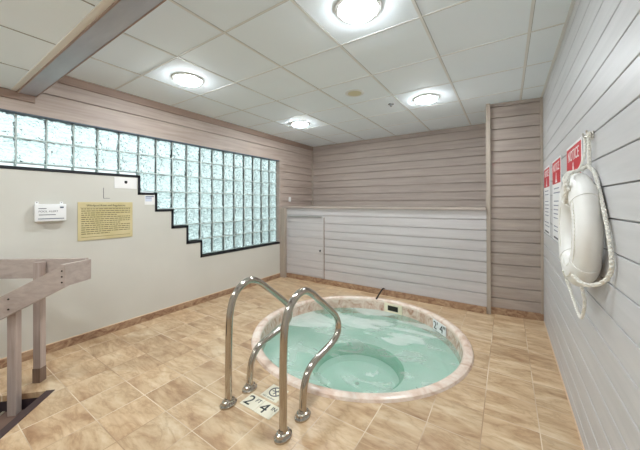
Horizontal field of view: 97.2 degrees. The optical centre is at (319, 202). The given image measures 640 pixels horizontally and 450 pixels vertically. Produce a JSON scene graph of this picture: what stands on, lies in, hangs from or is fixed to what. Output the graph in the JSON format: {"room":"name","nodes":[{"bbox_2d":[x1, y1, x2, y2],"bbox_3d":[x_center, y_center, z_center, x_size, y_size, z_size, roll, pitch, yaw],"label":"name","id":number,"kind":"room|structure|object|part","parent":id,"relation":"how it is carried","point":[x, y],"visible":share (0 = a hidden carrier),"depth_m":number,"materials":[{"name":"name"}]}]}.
{"room":"indoor hot tub room","nodes":[
{"label":"indoor hot tub room","id":0,"kind":"room"},
{"bbox_2d":[0,0,101,89],"bbox_3d":[-1.819,-0.995,0.589,4.590,0.052,2.175,0,0,33],"label":"ceiling","id":1,"kind":"structure","parent":0,"point":[29,29],"depth_m":1.57,"materials":[{"name":"tile"}]},
{"bbox_2d":[0,82,311,358],"bbox_3d":[-2.018,0.085,3.456,0.120,2.602,6.539,0,0,33],"label":"wall","id":2,"kind":"structure","parent":0,"point":[152,269],"depth_m":3.07,"materials":[{"name":"beige paint"}]},
{"bbox_2d":[34,202,65,221],"bbox_3d":[-2.477,0.080,2.595,0.060,0.178,0.213,0,0,33],"label":"box","id":3,"kind":"object","parent":2,"relation":"attached to","point":[42,212],"visible":1,"depth_m":2.57,"materials":[{"name":"white plastic"}]},
{"bbox_2d":[17,0,165,96],"bbox_3d":[-0.969,-1.103,1.419,3.883,0.300,0.125,0,0,33],"label":"ceiling beam","id":4,"kind":"structure","parent":2,"relation":"attached to","point":[121,15],"depth_m":1.66,"materials":[{"name":"paint"}]},
{"bbox_2d":[78,202,132,240],"bbox_3d":[-2.251,0.187,2.984,0.008,0.387,0.489,0,0,33],"label":"plaque","id":5,"kind":"object","parent":2,"relation":"attached to","point":[96,220],"visible":1,"depth_m":2.96,"materials":[{"name":"gold metal"}]},
{"bbox_2d":[114,177,136,188],"bbox_3d":[-2.156,-0.217,3.135,0.004,0.122,0.219,0,0,33],"label":"notice","id":6,"kind":"object","parent":2,"relation":"attached to","point":[119,182],"visible":1,"depth_m":3.13,"materials":[{"name":"white paper"}]},
{"bbox_2d":[0,273,279,368],"bbox_3d":[-2.253,1.344,2.971,0.013,0.082,5.472,0,0,33],"label":"baseboard","id":7,"kind":"structure","parent":2,"relation":"attached to","point":[26,355],"depth_m":3.11,"materials":[{"name":"tile"}]},
{"bbox_2d":[144,195,154,204],"bbox_3d":[-2.017,-0.034,3.345,0.003,0.116,0.115,0,0,33],"label":"notice","id":8,"kind":"object","parent":2,"relation":"attached to","point":[148,199],"visible":1,"depth_m":3.34,"materials":[{"name":"white paper"}]},
{"bbox_2d":[0,76,312,150],"bbox_3d":[-1.963,-1.052,3.420,0.018,0.326,6.537,0,0,33],"label":"trim","id":9,"kind":"structure","parent":2,"relation":"attached to","point":[66,80],"depth_m":3.29,"materials":[{"name":"beige wood"}]},
{"bbox_2d":[0,277,582,449],"bbox_3d":[-0.358,1.399,2.327,3.985,0.040,6.589,0,0,33],"label":"floor","id":10,"kind":"structure","parent":0,"point":[158,383],"depth_m":1.96,"materials":[{"name":"tile"}]},
{"bbox_2d":[0,390,53,438],"bbox_3d":[-2.353,1.890,1.516,1.048,1.024,0.990,0,0,-12],"label":"staircase","id":11,"kind":"structure","parent":10,"relation":"on","point":[6,423],"depth_m":1.95,"materials":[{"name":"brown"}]},
{"bbox_2d":[220,277,292,410],"bbox_3d":[-0.456,0.965,2.188,0.092,0.829,0.742,0,0,33],"label":"grab rail","id":12,"kind":"object","parent":10,"relation":"on","point":[229,401],"visible":0.84,"depth_m":1.98,"materials":[{"name":"silver metal"}]},
{"bbox_2d":[240,384,288,419],"bbox_3d":[-0.362,1.375,1.981,0.275,0.008,0.278,0,0,33],"label":"depth marker","id":13,"kind":"object","parent":10,"relation":"on","point":[267,409],"depth_m":1.94,"materials":[{"name":"beige tile"}]},
{"bbox_2d":[274,287,340,444],"bbox_3d":[-0.047,0.964,1.917,0.092,0.829,0.742,0,0,33],"label":"grab rail","id":14,"kind":"object","parent":10,"relation":"on","point":[283,435],"visible":1,"depth_m":1.73,"materials":[{"name":"silver metal"}]},
{"bbox_2d":[251,296,473,402],"bbox_3d":[0.401,1.697,3.043,2.216,0.685,2.216,0,0,33],"label":"hot tub","id":15,"kind":"object","parent":10,"relation":"in","point":[385,350],"visible":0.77,"depth_m":3.29,"materials":[{"name":"liquid"}]},
{"bbox_3d":[1.375,1.438,3.249,0.008,0.115,0.236,0,0,-12],"label":"depth plate","id":16,"kind":"part","parent":15,"relation":"part of","materials":[{"name":"white tile"}]},
{"bbox_2d":[66,0,575,146],"bbox_3d":[0.287,-1.244,3.318,4.085,0.056,4.429,0,0,33],"label":"ceiling","id":17,"kind":"structure","parent":0,"point":[265,66],"depth_m":2.43,"materials":[{"name":"tile"}]},
{"bbox_2d":[11,0,115,90],"bbox_3d":[-1.004,-0.970,1.347,3.864,0.008,0.034,0,0,33],"label":"trim","id":18,"kind":"structure","parent":17,"relation":"attached to","point":[103,5],"depth_m":1.66,"materials":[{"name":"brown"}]},
{"bbox_2d":[171,72,203,86],"bbox_3d":[-1.302,-1.197,2.788,0.300,0.045,0.300,0,0,33],"label":"ceiling lamp","id":19,"kind":"object","parent":17,"relation":"attached to","point":[183,78],"visible":1,"depth_m":2.73,"materials":[{"name":"white"}]},
{"bbox_2d":[290,121,309,127],"bbox_3d":[-0.305,-1.195,4.351,0.300,0.045,0.300,0,0,33],"label":"ceiling lamp","id":20,"kind":"object","parent":17,"relation":"attached to","point":[300,124],"visible":1,"depth_m":4.28,"materials":[{"name":"white"}]},
{"bbox_2d":[345,89,363,96],"bbox_3d":[0.386,-1.218,3.147,0.210,0.009,0.210,0,0,33],"label":"ceiling speaker","id":21,"kind":"object","parent":17,"relation":"attached to","point":[354,92],"visible":1,"depth_m":3.14,"materials":[{"name":"beige"}]},
{"bbox_2d":[348,91,360,95],"bbox_3d":[0.386,-1.218,3.147,0.154,0.008,0.154,0,0,33],"label":"grille","id":22,"kind":"object","parent":21,"relation":"attached to","point":[350,93],"depth_m":3.14,"materials":[{"name":"beige metal"}]},
{"bbox_2d":[334,0,381,23],"bbox_3d":[0.240,-1.203,1.777,0.300,0.045,0.300,0,0,33],"label":"ceiling lamp","id":23,"kind":"object","parent":17,"relation":"attached to","point":[351,11],"visible":1,"depth_m":1.75,"materials":[{"name":"white"}]},
{"bbox_2d":[413,94,439,103],"bbox_3d":[1.247,-1.202,3.318,0.300,0.045,0.300,0,0,33],"label":"ceiling lamp","id":24,"kind":"object","parent":17,"relation":"attached to","point":[425,98],"visible":1,"depth_m":3.25,"materials":[{"name":"white"}]},
{"bbox_2d":[281,206,486,306],"bbox_3d":[0.925,0.681,4.784,3.318,1.233,0.956,0,0,33],"label":"wall partition","id":25,"kind":"structure","parent":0,"point":[439,252],"depth_m":4.04,"materials":[{"name":"white wood"}]},
{"bbox_2d":[280,208,286,277],"bbox_3d":[-0.674,0.745,5.280,0.104,1.284,0.085,0,0,33],"label":"trim","id":26,"kind":"structure","parent":25,"relation":"attached to","point":[283,211],"depth_m":5.24,"materials":[{"name":"beige wood"}]},
{"bbox_2d":[290,216,324,278],"bbox_3d":[-0.256,0.767,5.006,0.784,1.057,0.028,0,0,33],"label":"door","id":27,"kind":"structure","parent":25,"relation":"in","point":[307,251],"depth_m":4.99,"materials":[{"name":"grey wood"}]},
{"bbox_2d":[287,273,543,320],"bbox_3d":[0.975,1.339,4.241,3.779,0.084,0.154,0,0,32],"label":"baseboard","id":28,"kind":"structure","parent":25,"relation":"attached to","point":[441,302],"depth_m":3.86,"materials":[{"name":"stone"}]},
{"bbox_2d":[486,103,490,313],"bbox_3d":[2.100,0.076,3.518,0.046,2.601,0.065,0,0,33],"label":"trim","id":29,"kind":"structure","parent":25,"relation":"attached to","point":[488,175],"depth_m":3.49,"materials":[{"name":"beige wood"}]},
{"bbox_2d":[313,123,485,206],"bbox_3d":[1.258,-0.543,5.240,3.379,1.352,0.050,0,0,33],"label":"wall","id":30,"kind":"structure","parent":0,"point":[442,167],"depth_m":5.01,"materials":[{"name":"beige wood"}]},
{"bbox_2d":[312,97,543,314],"bbox_3d":[1.207,0.038,4.702,0.042,2.516,3.985,0,0,-44],"label":"trim","id":31,"kind":"structure","parent":30,"relation":"attached to","point":[541,98],"depth_m":3.26,"materials":[{"name":"beige wood"}]},
{"bbox_2d":[490,98,540,312],"bbox_3d":[2.588,0.075,3.763,0.546,2.602,0.944,0,0,33],"label":"wall column","id":32,"kind":"structure","parent":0,"point":[514,125],"depth_m":3.39,"materials":[{"name":"beige wood"}]},
{"bbox_2d":[543,0,639,449],"bbox_3d":[1.294,0.072,1.266,0.050,2.602,6.539,0,0,33],"label":"wall","id":33,"kind":"structure","parent":0,"point":[594,81],"depth_m":1.24,"materials":[{"name":"white wood"}]},
{"bbox_2d":[544,165,549,235],"bbox_3d":[2.370,-0.023,2.947,0.007,0.695,0.470,0,0,33],"label":"notice sign","id":34,"kind":"object","parent":33,"relation":"attached to","point":[547,169],"visible":1,"depth_m":2.90,"materials":[{"name":"white plastic"}]},
{"bbox_2d":[552,155,561,241],"bbox_3d":[1.995,-0.024,2.380,0.007,0.695,0.470,0,0,33],"label":"notice sign","id":35,"kind":"object","parent":33,"relation":"attached to","point":[556,164],"visible":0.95,"depth_m":2.38,"materials":[{"name":"white plastic"}]},
{"bbox_2d":[543,321,584,449],"bbox_3d":[1.026,1.367,0.903,0.006,0.012,5.640,0,0,33],"label":"baseboard","id":36,"kind":"structure","parent":33,"relation":"attached to","point":[543,321],"depth_m":1.98,"materials":[{"name":"beige"}]},
{"bbox_2d":[567,136,582,172],"bbox_3d":[1.592,-0.024,1.771,0.007,0.695,0.470,0,0,33],"label":"notice sign","id":37,"kind":"object","parent":33,"relation":"attached to","point":[575,151],"visible":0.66,"depth_m":1.71,"materials":[{"name":"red plastic"}]},
{"bbox_2d":[558,131,614,318],"bbox_3d":[1.268,0.094,1.392,0.128,0.878,0.647,0,0,33],"label":"life ring","id":38,"kind":"object","parent":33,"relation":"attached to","point":[582,212],"visible":1,"depth_m":1.25,"materials":[{"name":"plastic"}]},
{"bbox_2d":[582,130,593,139],"bbox_3d":[1.334,-0.333,1.405,0.034,0.043,0.088,0,0,33],"label":"hook","id":39,"kind":"object","parent":33,"relation":"attached to","point":[586,131],"visible":0.64,"depth_m":1.38,"materials":[{"name":"grey metal"}]}
]}

